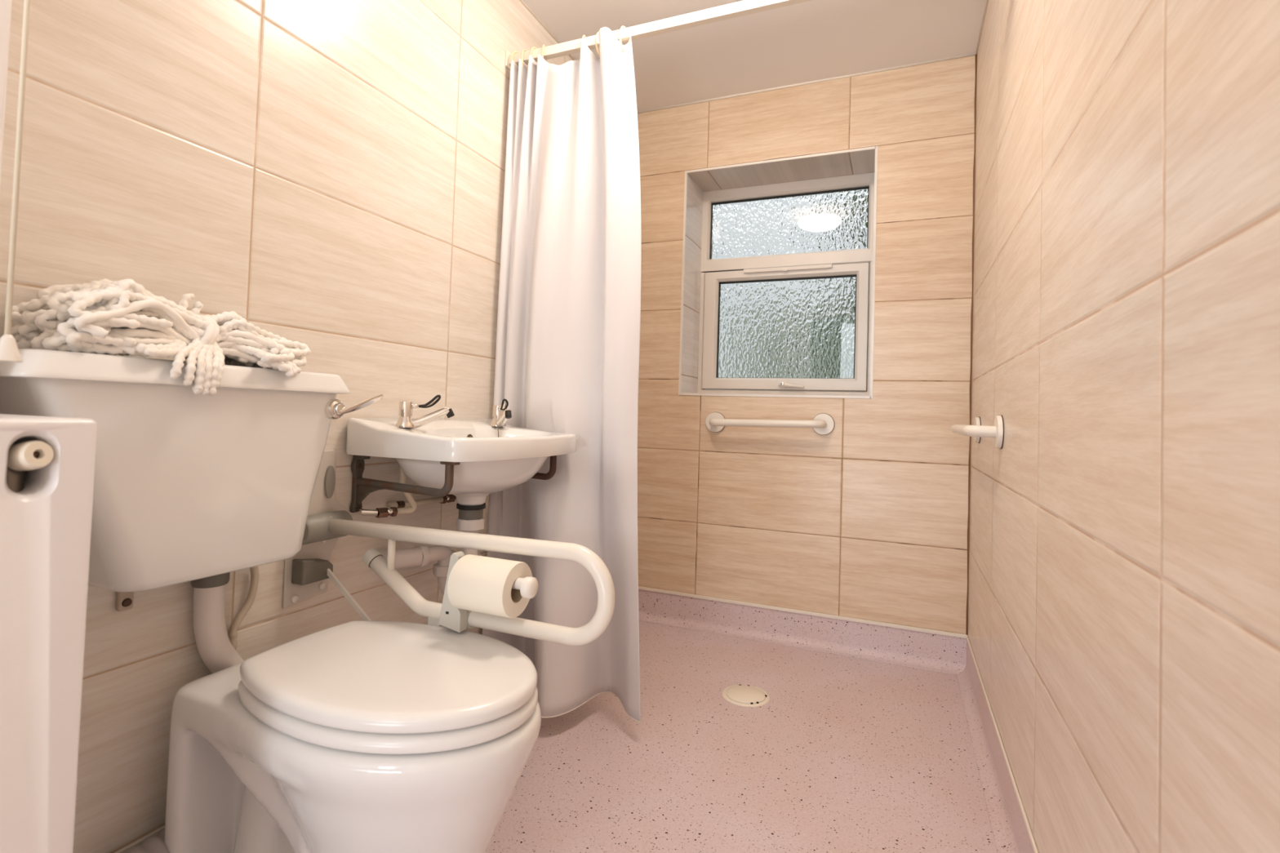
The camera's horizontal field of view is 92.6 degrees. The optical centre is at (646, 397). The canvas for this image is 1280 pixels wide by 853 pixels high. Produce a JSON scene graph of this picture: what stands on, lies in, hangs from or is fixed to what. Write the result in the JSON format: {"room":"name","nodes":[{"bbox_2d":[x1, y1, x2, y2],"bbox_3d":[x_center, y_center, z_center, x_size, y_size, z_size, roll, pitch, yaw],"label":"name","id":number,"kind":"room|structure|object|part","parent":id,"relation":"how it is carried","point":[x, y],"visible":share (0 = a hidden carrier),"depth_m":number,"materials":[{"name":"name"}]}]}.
{"room":"accessible bathroom","nodes":[
{"label":"accessible bathroom","id":0,"kind":"room"},
{"bbox_2d":[0,0,12,186],"bbox_3d":[-1.314,-0.286,-0.353,0.170,2.223,2.423,1,-2,22],"label":"wall","id":1,"kind":"structure","parent":0,"point":[5,5],"depth_m":0.73,"materials":[{"name":"white tile"}]},
{"bbox_2d":[0,0,573,852],"bbox_3d":[-0.999,-0.245,0.795,0.120,2.224,5.030,1,-2,22],"label":"wall","id":2,"kind":"structure","parent":0,"point":[327,175],"depth_m":1.23,"materials":[{"name":"tile"}]},
{"bbox_2d":[115,825,164,852],"bbox_3d":[-0.563,0.781,1.734,0.006,0.012,2.085,1,-2,22],"label":"trim","id":3,"kind":"structure","parent":2,"relation":"attached to","point":[138,842],"depth_m":1.03,"materials":[{"name":"beige"}]},
{"bbox_2d":[0,348,383,611],"bbox_3d":[-0.734,0.150,1.017,0.211,0.405,0.546,1,-2,22],"label":"cistern","id":4,"kind":"object","parent":2,"relation":"attached to","point":[188,486],"visible":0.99,"depth_m":0.94,"materials":[{"name":"white ceramic"}]},
{"bbox_2d":[4,278,311,395],"bbox_3d":[-0.741,-0.086,0.972,0.192,0.165,0.365,1,-2,25],"label":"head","id":5,"kind":"object","parent":4,"relation":"on","point":[122,317],"visible":1,"depth_m":0.88},
{"bbox_3d":[-0.748,-0.035,1.002,0.186,0.037,0.494,1,-2,22],"label":"tank lid","id":6,"kind":"part","parent":4,"relation":"part of","materials":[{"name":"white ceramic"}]},
{"bbox_2d":[191,572,244,673],"bbox_3d":[-0.772,0.431,1.126,0.065,0.275,0.120,1,-2,32],"label":"pipe","id":7,"kind":"object","parent":4,"relation":"attached to","point":[215,650],"visible":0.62,"depth_m":1.09,"materials":[{"name":"beige plastic"}]},
{"bbox_2d":[227,565,258,649],"bbox_3d":[-0.772,0.585,1.167,0.034,0.593,0.053,1,-2,22],"label":"supply hose","id":8,"kind":"object","parent":4,"relation":"hanging from","point":[233,633],"visible":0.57,"depth_m":1.18,"materials":[{"name":"beige plastic"}]},
{"bbox_3d":[-0.555,0.013,1.195,0.013,0.043,0.092,1,-2,33],"label":"flush lever","id":9,"kind":"part","parent":4,"relation":"part of","materials":[{"name":"silver metal"}]},
{"bbox_2d":[355,466,417,517],"bbox_3d":[-0.610,0.207,1.439,0.141,0.148,0.055,3,-2,-25],"label":"pipe","id":10,"kind":"object","parent":2,"relation":"attached to","point":[393,511],"visible":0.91,"depth_m":1.44,"materials":[{"name":"beige"}]},
{"bbox_2d":[349,455,460,512],"bbox_3d":[-0.544,0.203,1.372,0.295,0.134,0.030,1,-2,22],"label":"bracket","id":11,"kind":"object","parent":2,"relation":"attached to","point":[362,487],"visible":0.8,"depth_m":1.39,"materials":[{"name":"metal"}]},
{"bbox_3d":[-0.546,0.200,1.373,0.273,0.116,0.018,1,-2,22],"label":"arm","id":12,"kind":"part","parent":11,"relation":"part of","materials":[{"name":"metal"}]},
{"bbox_2d":[386,493,456,508],"bbox_3d":[-0.553,0.214,1.645,0.043,0.147,0.311,1,-2,31],"label":"pipe","id":13,"kind":"object","parent":2,"relation":"attached to","point":[449,498],"visible":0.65,"depth_m":1.60,"materials":[{"name":"beige"}]},
{"bbox_2d":[282,449,614,645],"bbox_3d":[-0.387,0.317,1.201,0.724,0.387,0.155,1,-2,22],"label":"rail","id":14,"kind":"object","parent":2,"relation":"attached to","point":[307,573],"visible":0.83,"depth_m":1.20,"materials":[{"name":"beige metal"}]},
{"bbox_3d":[-0.716,0.278,1.338,0.005,0.323,0.155,1,-2,22],"label":"wall plate","id":15,"kind":"part","parent":14,"relation":"part of","materials":[{"name":"beige"}]},
{"bbox_3d":[-0.521,0.323,1.249,0.015,0.069,0.015,1,-2,22],"label":"tie post","id":16,"kind":"part","parent":14,"relation":"part of","materials":[{"name":"white"}]},
{"bbox_2d":[447,554,532,617],"bbox_3d":[-0.283,0.342,1.111,0.118,0.097,0.097,1,-2,22],"label":"toilet roll","id":17,"kind":"object","parent":14,"relation":"on","point":[477,584],"visible":0.91,"depth_m":1.08,"materials":[{"name":"beige paper"}]},
{"bbox_3d":[-0.206,0.336,1.080,0.023,0.038,0.038,1,-2,22],"label":"knob","id":18,"kind":"part","parent":14,"relation":"part of","materials":[{"name":"white plastic"}]},
{"bbox_2d":[346,395,577,506],"bbox_3d":[-0.423,0.137,1.558,0.371,0.276,0.524,1,-2,22],"label":"washbasin","id":19,"kind":"object","parent":2,"relation":"attached to","point":[494,455],"visible":0.99,"depth_m":1.40,"materials":[{"name":"white ceramic"}]},
{"bbox_2d":[395,395,454,428],"bbox_3d":[-0.522,0.034,1.437,0.108,0.083,0.094,1,-2,22],"label":"tap","id":20,"kind":"object","parent":19,"relation":"on","point":[405,420],"depth_m":1.43,"materials":[{"name":"silver metal"}]},
{"bbox_2d":[378,503,485,595],"bbox_3d":[-0.548,0.394,1.546,0.262,0.249,0.119,2,-2,-22],"label":"drain pipe","id":21,"kind":"object","parent":19,"relation":"attached to","point":[470,519],"visible":0.6,"depth_m":1.53,"materials":[{"name":"white plastic"}]},
{"bbox_2d":[385,546,422,568],"bbox_3d":[-0.596,0.394,1.498,0.079,0.046,0.047,3,-2,-37],"label":"pipe fitting","id":22,"kind":"object","parent":21,"relation":"attached to","point":[405,557],"depth_m":1.49,"materials":[{"name":"beige plastic"}]},
{"bbox_2d":[489,398,511,427],"bbox_3d":[-0.404,0.046,1.720,0.110,0.083,0.093,1,-2,22],"label":"tap","id":23,"kind":"object","parent":19,"relation":"on","point":[501,414],"depth_m":1.72,"materials":[{"name":"silver metal"}]},
{"bbox_2d":[531,455,556,479],"bbox_3d":[-0.380,0.219,1.771,0.295,0.134,0.030,1,-2,22],"label":"bracket","id":24,"kind":"object","parent":2,"relation":"attached to","point":[551,473],"visible":0.24,"depth_m":1.72,"materials":[{"name":"brown metal"}]},
{"bbox_2d":[519,0,575,60],"bbox_3d":[-0.500,-1.313,1.794,0.009,0.009,2.086,1,-2,22],"label":"trim","id":25,"kind":"structure","parent":2,"relation":"attached to","point":[521,1],"depth_m":2.12,"materials":[{"name":"beige"}]},
{"bbox_2d":[505,0,812,70],"bbox_3d":[0.214,-1.062,1.687,1.412,0.053,0.044,1,-2,22],"label":"shower rail","id":26,"kind":"object","parent":2,"relation":"attached to","point":[744,7],"visible":0.76,"depth_m":1.74,"materials":[{"name":"white metal"}]},
{"bbox_2d":[510,51,519,62],"bbox_3d":[-0.411,-1.062,1.944,0.006,0.073,0.050,0,-2,40],"label":"curtain ring","id":27,"kind":"object","parent":26,"relation":"hanging from","point":[513,52],"visible":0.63,"depth_m":1.93,"materials":[{"name":"beige plastic"}]},
{"bbox_2d":[521,48,528,66],"bbox_3d":[-0.385,-1.062,1.933,0.006,0.073,0.050,2,-2,8],"label":"curtain ring","id":28,"kind":"object","parent":26,"relation":"hanging from","point":[523,50],"visible":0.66,"depth_m":1.91,"materials":[{"name":"beige plastic"}]},
{"bbox_2d":[529,46,537,55],"bbox_3d":[-0.348,-1.061,1.917,0.006,0.073,0.050,1,-2,33],"label":"curtain ring","id":29,"kind":"object","parent":26,"relation":"hanging from","point":[533,47],"visible":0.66,"depth_m":1.90,"materials":[{"name":"beige plastic"}]},
{"bbox_2d":[542,44,546,61],"bbox_3d":[-0.318,-1.061,1.905,0.006,0.073,0.050,2,-2,2],"label":"curtain ring","id":30,"kind":"object","parent":26,"relation":"hanging from","point":[544,46],"visible":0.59,"depth_m":1.88,"materials":[{"name":"beige plastic"}]},
{"bbox_2d":[481,26,641,723],"bbox_3d":[-0.223,-0.103,1.785,0.542,1.936,0.232,1,-2,33],"label":"shower curtain","id":31,"kind":"object","parent":26,"relation":"hanging from","point":[567,350],"visible":0.79,"depth_m":1.79,"materials":[{"name":"white fabric"}]},
{"bbox_2d":[595,31,599,55],"bbox_3d":[-0.135,-1.057,1.830,0.006,0.073,0.050,1,-2,37],"label":"curtain ring","id":32,"kind":"object","parent":26,"relation":"hanging from","point":[597,34],"visible":0.34,"depth_m":1.81,"materials":[{"name":"beige plastic"}]},
{"bbox_2d":[618,26,627,51],"bbox_3d":[-0.065,-1.056,1.801,0.006,0.073,0.050,1,-2,30],"label":"curtain ring","id":33,"kind":"object","parent":26,"relation":"hanging from","point":[622,27],"visible":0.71,"depth_m":1.78,"materials":[{"name":"beige plastic"}]},
{"bbox_2d":[485,620,996,852],"bbox_3d":[-0.327,0.930,0.470,1.652,0.100,5.030,1,-2,22],"label":"floor","id":34,"kind":"structure","parent":0,"point":[844,754],"depth_m":1.55,"materials":[{"name":"plastic"}]},
{"bbox_2d":[0,413,97,852],"bbox_3d":[-0.888,0.429,0.223,0.203,0.853,1.008,1,-2,22],"label":"radiator casing","id":35,"kind":"object","parent":34,"relation":"on","point":[47,463],"visible":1,"depth_m":0.62,"materials":[{"name":"white metal"}]},
{"bbox_2d":[124,828,169,852],"bbox_3d":[-0.838,0.801,0.932,0.093,0.165,0.260,1,-2,22],"label":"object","id":36,"kind":"structure","parent":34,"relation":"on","point":[153,844],"depth_m":0.99,"materials":[{"name":"grey"}]},
{"bbox_2d":[164,620,541,852],"bbox_3d":[-0.468,0.663,1.028,0.617,0.461,0.361,1,-2,22],"label":"toilet","id":37,"kind":"object","parent":34,"relation":"on","point":[362,736],"visible":1,"depth_m":0.90,"materials":[{"name":"white ceramic"}]},
{"bbox_3d":[-0.408,0.477,1.011,0.486,0.024,0.348,1,-2,22],"label":"seat","id":38,"kind":"part","parent":37,"relation":"part of","materials":[{"name":"white plastic"}]},
{"bbox_3d":[-0.408,0.448,1.012,0.484,0.029,0.344,1,-2,22],"label":"lid","id":39,"kind":"part","parent":37,"relation":"part of","materials":[{"name":"white plastic"}]},
{"bbox_2d":[722,684,769,706],"bbox_3d":[0.314,0.939,1.926,0.148,0.012,0.148,1,-2,22],"label":"floor drain","id":40,"kind":"object","parent":34,"relation":"on","point":[745,695],"visible":1,"depth_m":1.91,"materials":[{"name":"beige"}]},
{"bbox_2d":[522,0,986,111],"bbox_3d":[-0.255,-1.392,0.536,1.652,0.100,5.030,1,-2,22],"label":"ceiling","id":41,"kind":"structure","parent":0,"point":[814,40],"depth_m":2.17,"materials":[{"name":"white paint"}]},
{"bbox_2d":[0,0,30,362],"bbox_3d":[-0.662,-0.694,0.669,0.084,1.312,0.084,1,-2,22],"label":"pull cord","id":42,"kind":"object","parent":41,"relation":"hanging from","point":[9,352],"visible":1,"depth_m":0.66,"materials":[{"name":"beige plastic"}]},
{"bbox_3d":[-0.682,-0.052,0.652,0.026,0.028,0.026,1,-2,22],"label":"bell pull","id":43,"kind":"part","parent":42,"relation":"part of","materials":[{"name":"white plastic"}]},
{"bbox_2d":[637,55,975,634],"bbox_3d":[0.577,-0.144,2.609,1.412,2.224,0.330,1,-2,22],"label":"wall","id":44,"kind":"structure","parent":0,"point":[867,518],"depth_m":2.37,"materials":[{"name":"tile"}]},
{"bbox_2d":[705,412,835,435],"bbox_3d":[0.472,0.103,2.418,0.518,0.093,0.086,1,-2,22],"label":"grab bar","id":45,"kind":"object","parent":44,"relation":"attached to","point":[823,424],"visible":1,"depth_m":2.37,"materials":[{"name":"white plastic"}]},
{"bbox_2d":[678,146,877,398],"bbox_3d":[0.512,-0.484,2.472,0.777,0.966,0.007,1,-2,22],"label":"trim","id":46,"kind":"structure","parent":44,"relation":"attached to","point":[875,148],"depth_m":2.44,"materials":[{"name":"white plastic"}]},
{"bbox_2d":[697,172,874,395],"bbox_3d":[0.605,-0.475,2.698,0.758,0.946,0.090,1,-2,22],"label":"window","id":47,"kind":"structure","parent":44,"relation":"in","point":[786,275],"depth_m":2.69,"materials":[{"name":"glass"}]},
{"bbox_3d":[0.602,-0.299,2.700,0.710,0.535,0.056,1,-2,22],"label":"sash","id":48,"kind":"part","parent":47,"relation":"part of","materials":[{"name":"white plastic"}]},
{"bbox_3d":[0.610,-0.304,2.704,0.602,0.442,0.005,1,-2,22],"label":"sash pane","id":49,"kind":"part","parent":47,"relation":"part of","materials":[{"name":"clear glass"}]},
{"bbox_2d":[743,263,831,273],"bbox_3d":[0.614,-0.561,2.671,0.381,0.018,0.023,1,-2,22],"label":"vent","id":50,"kind":"object","parent":47,"relation":"attached to","point":[775,268],"depth_m":2.67,"materials":[{"name":"white plastic"}]},
{"bbox_3d":[0.623,-0.766,2.724,0.693,0.268,0.005,1,-2,22],"label":"fixed pane","id":51,"kind":"part","parent":47,"relation":"part of","materials":[{"name":"clear glass"}]},
{"bbox_3d":[0.626,-0.056,2.639,0.110,0.032,0.024,1,-2,22],"label":"handle","id":52,"kind":"part","parent":47,"relation":"part of","materials":[{"name":"white plastic"}]},
{"bbox_2d":[638,589,966,675],"bbox_3d":[0.474,0.899,2.410,1.412,0.122,0.038,1,-2,22],"label":"baseboard","id":53,"kind":"structure","parent":44,"relation":"attached to","point":[894,646],"depth_m":2.36,"materials":[{"name":"plastic"}]},
{"bbox_2d":[638,586,967,638],"bbox_3d":[0.482,0.833,2.425,1.412,0.012,0.008,1,-2,22],"label":"trim","id":54,"kind":"structure","parent":44,"relation":"attached to","point":[783,609],"depth_m":2.36,"materials":[{"name":"beige plastic"}]},
{"bbox_2d":[637,53,976,113],"bbox_3d":[0.548,-1.260,2.487,1.412,0.012,0.012,1,-2,22],"label":"trim","id":55,"kind":"structure","parent":44,"relation":"attached to","point":[971,54],"depth_m":2.43,"materials":[{"name":"beige"}]},
{"bbox_2d":[967,0,1279,852],"bbox_3d":[0.417,-0.217,0.211,0.120,2.224,5.030,1,-2,22],"label":"wall","id":56,"kind":"structure","parent":0,"point":[1123,635],"depth_m":0.68,"materials":[{"name":"tile"}]},
{"bbox_2d":[965,53,977,635],"bbox_3d":[1.167,-0.205,2.189,0.011,2.090,0.011,1,-2,22],"label":"trim","id":57,"kind":"structure","parent":56,"relation":"attached to","point":[974,166],"depth_m":2.19,"materials":[{"name":"brown"}]},
{"bbox_2d":[950,414,1004,448],"bbox_3d":[0.941,0.095,1.762,0.086,0.086,0.536,1,-2,22],"label":"grab bar","id":58,"kind":"object","parent":56,"relation":"attached to","point":[978,431],"visible":1,"depth_m":1.55,"materials":[{"name":"white plastic"}]},
{"bbox_2d":[975,0,988,53],"bbox_3d":[0.342,-1.333,0.136,0.008,0.008,4.510,1,-2,22],"label":"trim","id":59,"kind":"structure","parent":56,"relation":"attached to","point":[987,1],"depth_m":2.06,"materials":[{"name":"beige"}]},
{"bbox_2d":[955,640,1034,852],"bbox_3d":[0.258,0.826,0.082,0.038,0.122,4.510,1,-2,22],"label":"baseboard","id":60,"kind":"structure","parent":56,"relation":"attached to","point":[1010,833],"depth_m":1.48,"materials":[{"name":"plastic"}]},
{"bbox_2d":[966,635,1038,852],"bbox_3d":[0.275,0.760,0.077,0.005,0.010,4.510,1,-2,22],"label":"trim","id":61,"kind":"structure","parent":56,"relation":"attached to","point":[1027,824],"depth_m":1.35,"materials":[{"name":"beige plastic"}]}
]}

